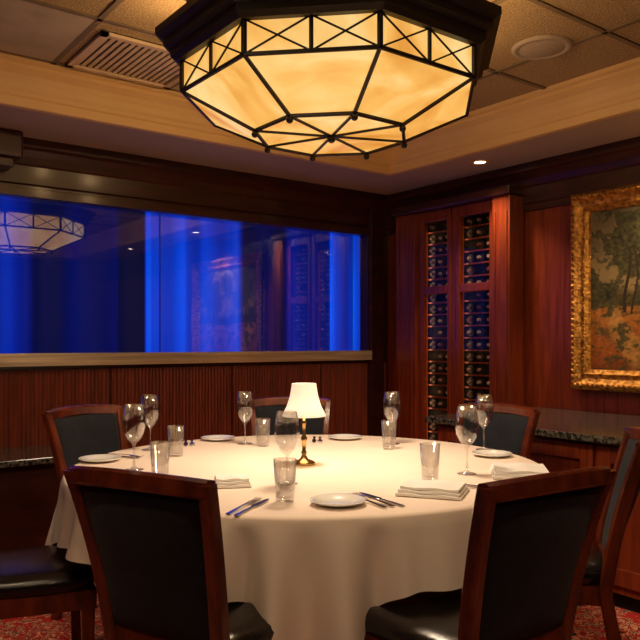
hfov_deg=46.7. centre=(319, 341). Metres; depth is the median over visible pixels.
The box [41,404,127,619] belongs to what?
dining chair
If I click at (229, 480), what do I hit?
folded napkin
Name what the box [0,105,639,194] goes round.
soffit
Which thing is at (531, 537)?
dining chair
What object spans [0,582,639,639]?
floor
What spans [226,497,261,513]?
fork
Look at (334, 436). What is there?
bread plate
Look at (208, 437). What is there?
bread plate
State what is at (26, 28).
tile
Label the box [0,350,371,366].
window sill
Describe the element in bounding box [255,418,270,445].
water glass
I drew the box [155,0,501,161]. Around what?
ceiling light
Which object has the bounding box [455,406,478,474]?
wine glass
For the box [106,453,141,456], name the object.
fork
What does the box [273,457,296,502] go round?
water glass
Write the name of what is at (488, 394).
wine glass
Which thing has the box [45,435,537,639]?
tablecloth
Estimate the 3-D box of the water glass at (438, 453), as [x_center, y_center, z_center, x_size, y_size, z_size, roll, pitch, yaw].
[0.377,0.409,2.537,0.070,0.124,0.070,0,0,-37]
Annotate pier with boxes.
[367,206,382,435]
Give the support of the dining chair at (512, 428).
on the floor
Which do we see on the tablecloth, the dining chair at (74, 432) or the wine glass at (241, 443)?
the wine glass at (241, 443)
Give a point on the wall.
(547, 232)
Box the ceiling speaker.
[511,35,572,60]
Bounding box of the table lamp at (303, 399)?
[282,383,325,465]
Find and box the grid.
[0,0,639,91]
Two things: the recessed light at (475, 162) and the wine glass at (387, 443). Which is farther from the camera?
the recessed light at (475, 162)
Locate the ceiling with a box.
[39,0,639,111]
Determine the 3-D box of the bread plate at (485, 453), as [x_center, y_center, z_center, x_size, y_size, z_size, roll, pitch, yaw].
[0.713,0.465,3.071,0.164,0.015,0.164,0,0,-37]
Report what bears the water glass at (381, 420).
on the tablecloth
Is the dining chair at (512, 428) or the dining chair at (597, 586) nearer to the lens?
the dining chair at (597, 586)
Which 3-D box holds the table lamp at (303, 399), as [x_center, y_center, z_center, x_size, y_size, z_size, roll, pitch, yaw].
[-0.062,0.317,2.870,0.169,0.312,0.169,0,0,-37]
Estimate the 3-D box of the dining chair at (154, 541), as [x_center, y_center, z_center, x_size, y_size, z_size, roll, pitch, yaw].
[-0.314,0.761,1.966,0.445,0.933,0.615,0,0,28]
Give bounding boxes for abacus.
[0,127,22,162]
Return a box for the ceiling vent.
[66,29,179,88]
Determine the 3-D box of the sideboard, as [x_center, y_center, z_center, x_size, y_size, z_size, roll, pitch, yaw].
[1.986,0.827,3.282,1.028,0.800,3.240,0,0,-37]
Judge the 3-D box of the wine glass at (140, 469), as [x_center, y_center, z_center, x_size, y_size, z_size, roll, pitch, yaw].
[-0.687,0.351,2.735,0.085,0.240,0.085,0,0,-37]
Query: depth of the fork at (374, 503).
2.13 m
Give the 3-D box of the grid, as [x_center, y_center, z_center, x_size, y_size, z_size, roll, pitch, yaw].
[0.045,-1.370,1.664,4.880,0.010,5.000,0,0,-37]
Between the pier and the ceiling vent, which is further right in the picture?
the pier
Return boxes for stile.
[110,364,321,434]
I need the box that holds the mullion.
[159,214,352,351]
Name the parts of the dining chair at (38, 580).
seat, frame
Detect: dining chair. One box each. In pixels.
[0,544,96,639]
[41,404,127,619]
[63,466,273,639]
[248,396,330,435]
[364,466,616,639]
[454,403,540,458]
[578,427,639,639]
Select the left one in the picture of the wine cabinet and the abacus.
the abacus
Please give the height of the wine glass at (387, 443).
0.240 m
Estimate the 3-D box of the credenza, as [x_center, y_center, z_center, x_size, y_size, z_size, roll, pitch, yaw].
[-2.461,0.917,3.436,2.620,0.620,0.490,0,0,-37]
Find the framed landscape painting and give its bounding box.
[571,183,639,392]
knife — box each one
[234,498,268,515]
[359,492,404,506]
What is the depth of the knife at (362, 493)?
2.22 m
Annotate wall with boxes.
[388,204,639,436]
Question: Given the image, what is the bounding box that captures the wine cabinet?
[391,185,523,440]
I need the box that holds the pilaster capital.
[0,156,13,171]
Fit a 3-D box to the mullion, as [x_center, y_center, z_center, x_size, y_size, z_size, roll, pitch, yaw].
[-0.400,-0.398,5.375,1.646,0.930,0.004,0,0,-37]
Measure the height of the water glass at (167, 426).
0.124 m
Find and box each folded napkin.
[214,474,251,487]
[395,478,468,500]
[490,462,549,479]
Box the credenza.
[0,445,59,550]
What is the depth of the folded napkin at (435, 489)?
2.27 m
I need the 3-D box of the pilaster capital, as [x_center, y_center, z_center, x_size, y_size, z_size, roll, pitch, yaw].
[-1.892,-0.998,4.085,0.350,0.050,0.200,0,0,-37]
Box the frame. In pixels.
[0,185,370,349]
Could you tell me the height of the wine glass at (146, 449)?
0.240 m
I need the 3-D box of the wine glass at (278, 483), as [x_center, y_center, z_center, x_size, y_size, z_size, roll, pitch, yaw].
[-0.110,0.351,2.466,0.085,0.240,0.085,0,0,-37]
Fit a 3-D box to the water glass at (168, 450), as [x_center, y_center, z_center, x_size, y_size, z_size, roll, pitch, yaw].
[-0.556,0.409,2.574,0.070,0.124,0.070,0,0,-37]
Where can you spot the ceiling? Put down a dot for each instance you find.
(520, 20)
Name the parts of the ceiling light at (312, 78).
lamp shade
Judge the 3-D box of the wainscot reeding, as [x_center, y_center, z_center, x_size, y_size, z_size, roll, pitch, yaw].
[-1.084,0.637,4.812,4.076,0.940,0.007,0,0,-37]
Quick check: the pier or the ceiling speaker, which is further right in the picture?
the ceiling speaker
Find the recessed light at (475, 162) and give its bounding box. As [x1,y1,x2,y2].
[470,160,488,164]
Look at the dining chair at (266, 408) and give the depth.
3.96 m
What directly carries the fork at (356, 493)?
on the tablecloth
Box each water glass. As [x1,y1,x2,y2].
[150,441,169,473]
[167,426,184,456]
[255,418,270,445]
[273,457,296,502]
[381,420,396,449]
[420,443,439,479]
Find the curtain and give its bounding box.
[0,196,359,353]
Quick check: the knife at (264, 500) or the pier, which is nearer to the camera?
the knife at (264, 500)
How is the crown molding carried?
attached to the wall
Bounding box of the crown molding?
[0,52,639,234]
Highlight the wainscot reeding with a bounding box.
[0,363,385,448]
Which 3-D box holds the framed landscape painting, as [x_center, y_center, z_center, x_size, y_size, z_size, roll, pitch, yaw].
[2.019,-0.312,4.034,0.068,1.213,1.500,0,0,-37]
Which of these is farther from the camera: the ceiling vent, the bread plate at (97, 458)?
the ceiling vent
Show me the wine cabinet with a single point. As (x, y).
(460, 284)
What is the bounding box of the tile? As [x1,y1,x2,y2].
[0,0,179,89]
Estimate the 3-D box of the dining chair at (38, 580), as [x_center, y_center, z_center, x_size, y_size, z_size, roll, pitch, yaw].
[-1.056,0.761,2.409,0.615,0.933,0.445,0,0,-24]
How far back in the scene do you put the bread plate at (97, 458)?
2.97 m
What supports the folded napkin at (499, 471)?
on the tablecloth
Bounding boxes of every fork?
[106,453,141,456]
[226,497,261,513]
[347,493,387,507]
[351,492,395,506]
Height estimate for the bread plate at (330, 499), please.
0.015 m
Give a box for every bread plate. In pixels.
[78,454,120,462]
[201,435,234,440]
[310,493,365,506]
[328,434,361,439]
[472,450,511,457]
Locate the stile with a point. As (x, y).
(320, 364)
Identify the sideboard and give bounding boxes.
[424,407,639,613]
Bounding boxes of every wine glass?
[122,404,145,470]
[140,394,159,450]
[236,392,253,444]
[274,411,299,485]
[383,392,400,444]
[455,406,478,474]
[474,394,493,449]

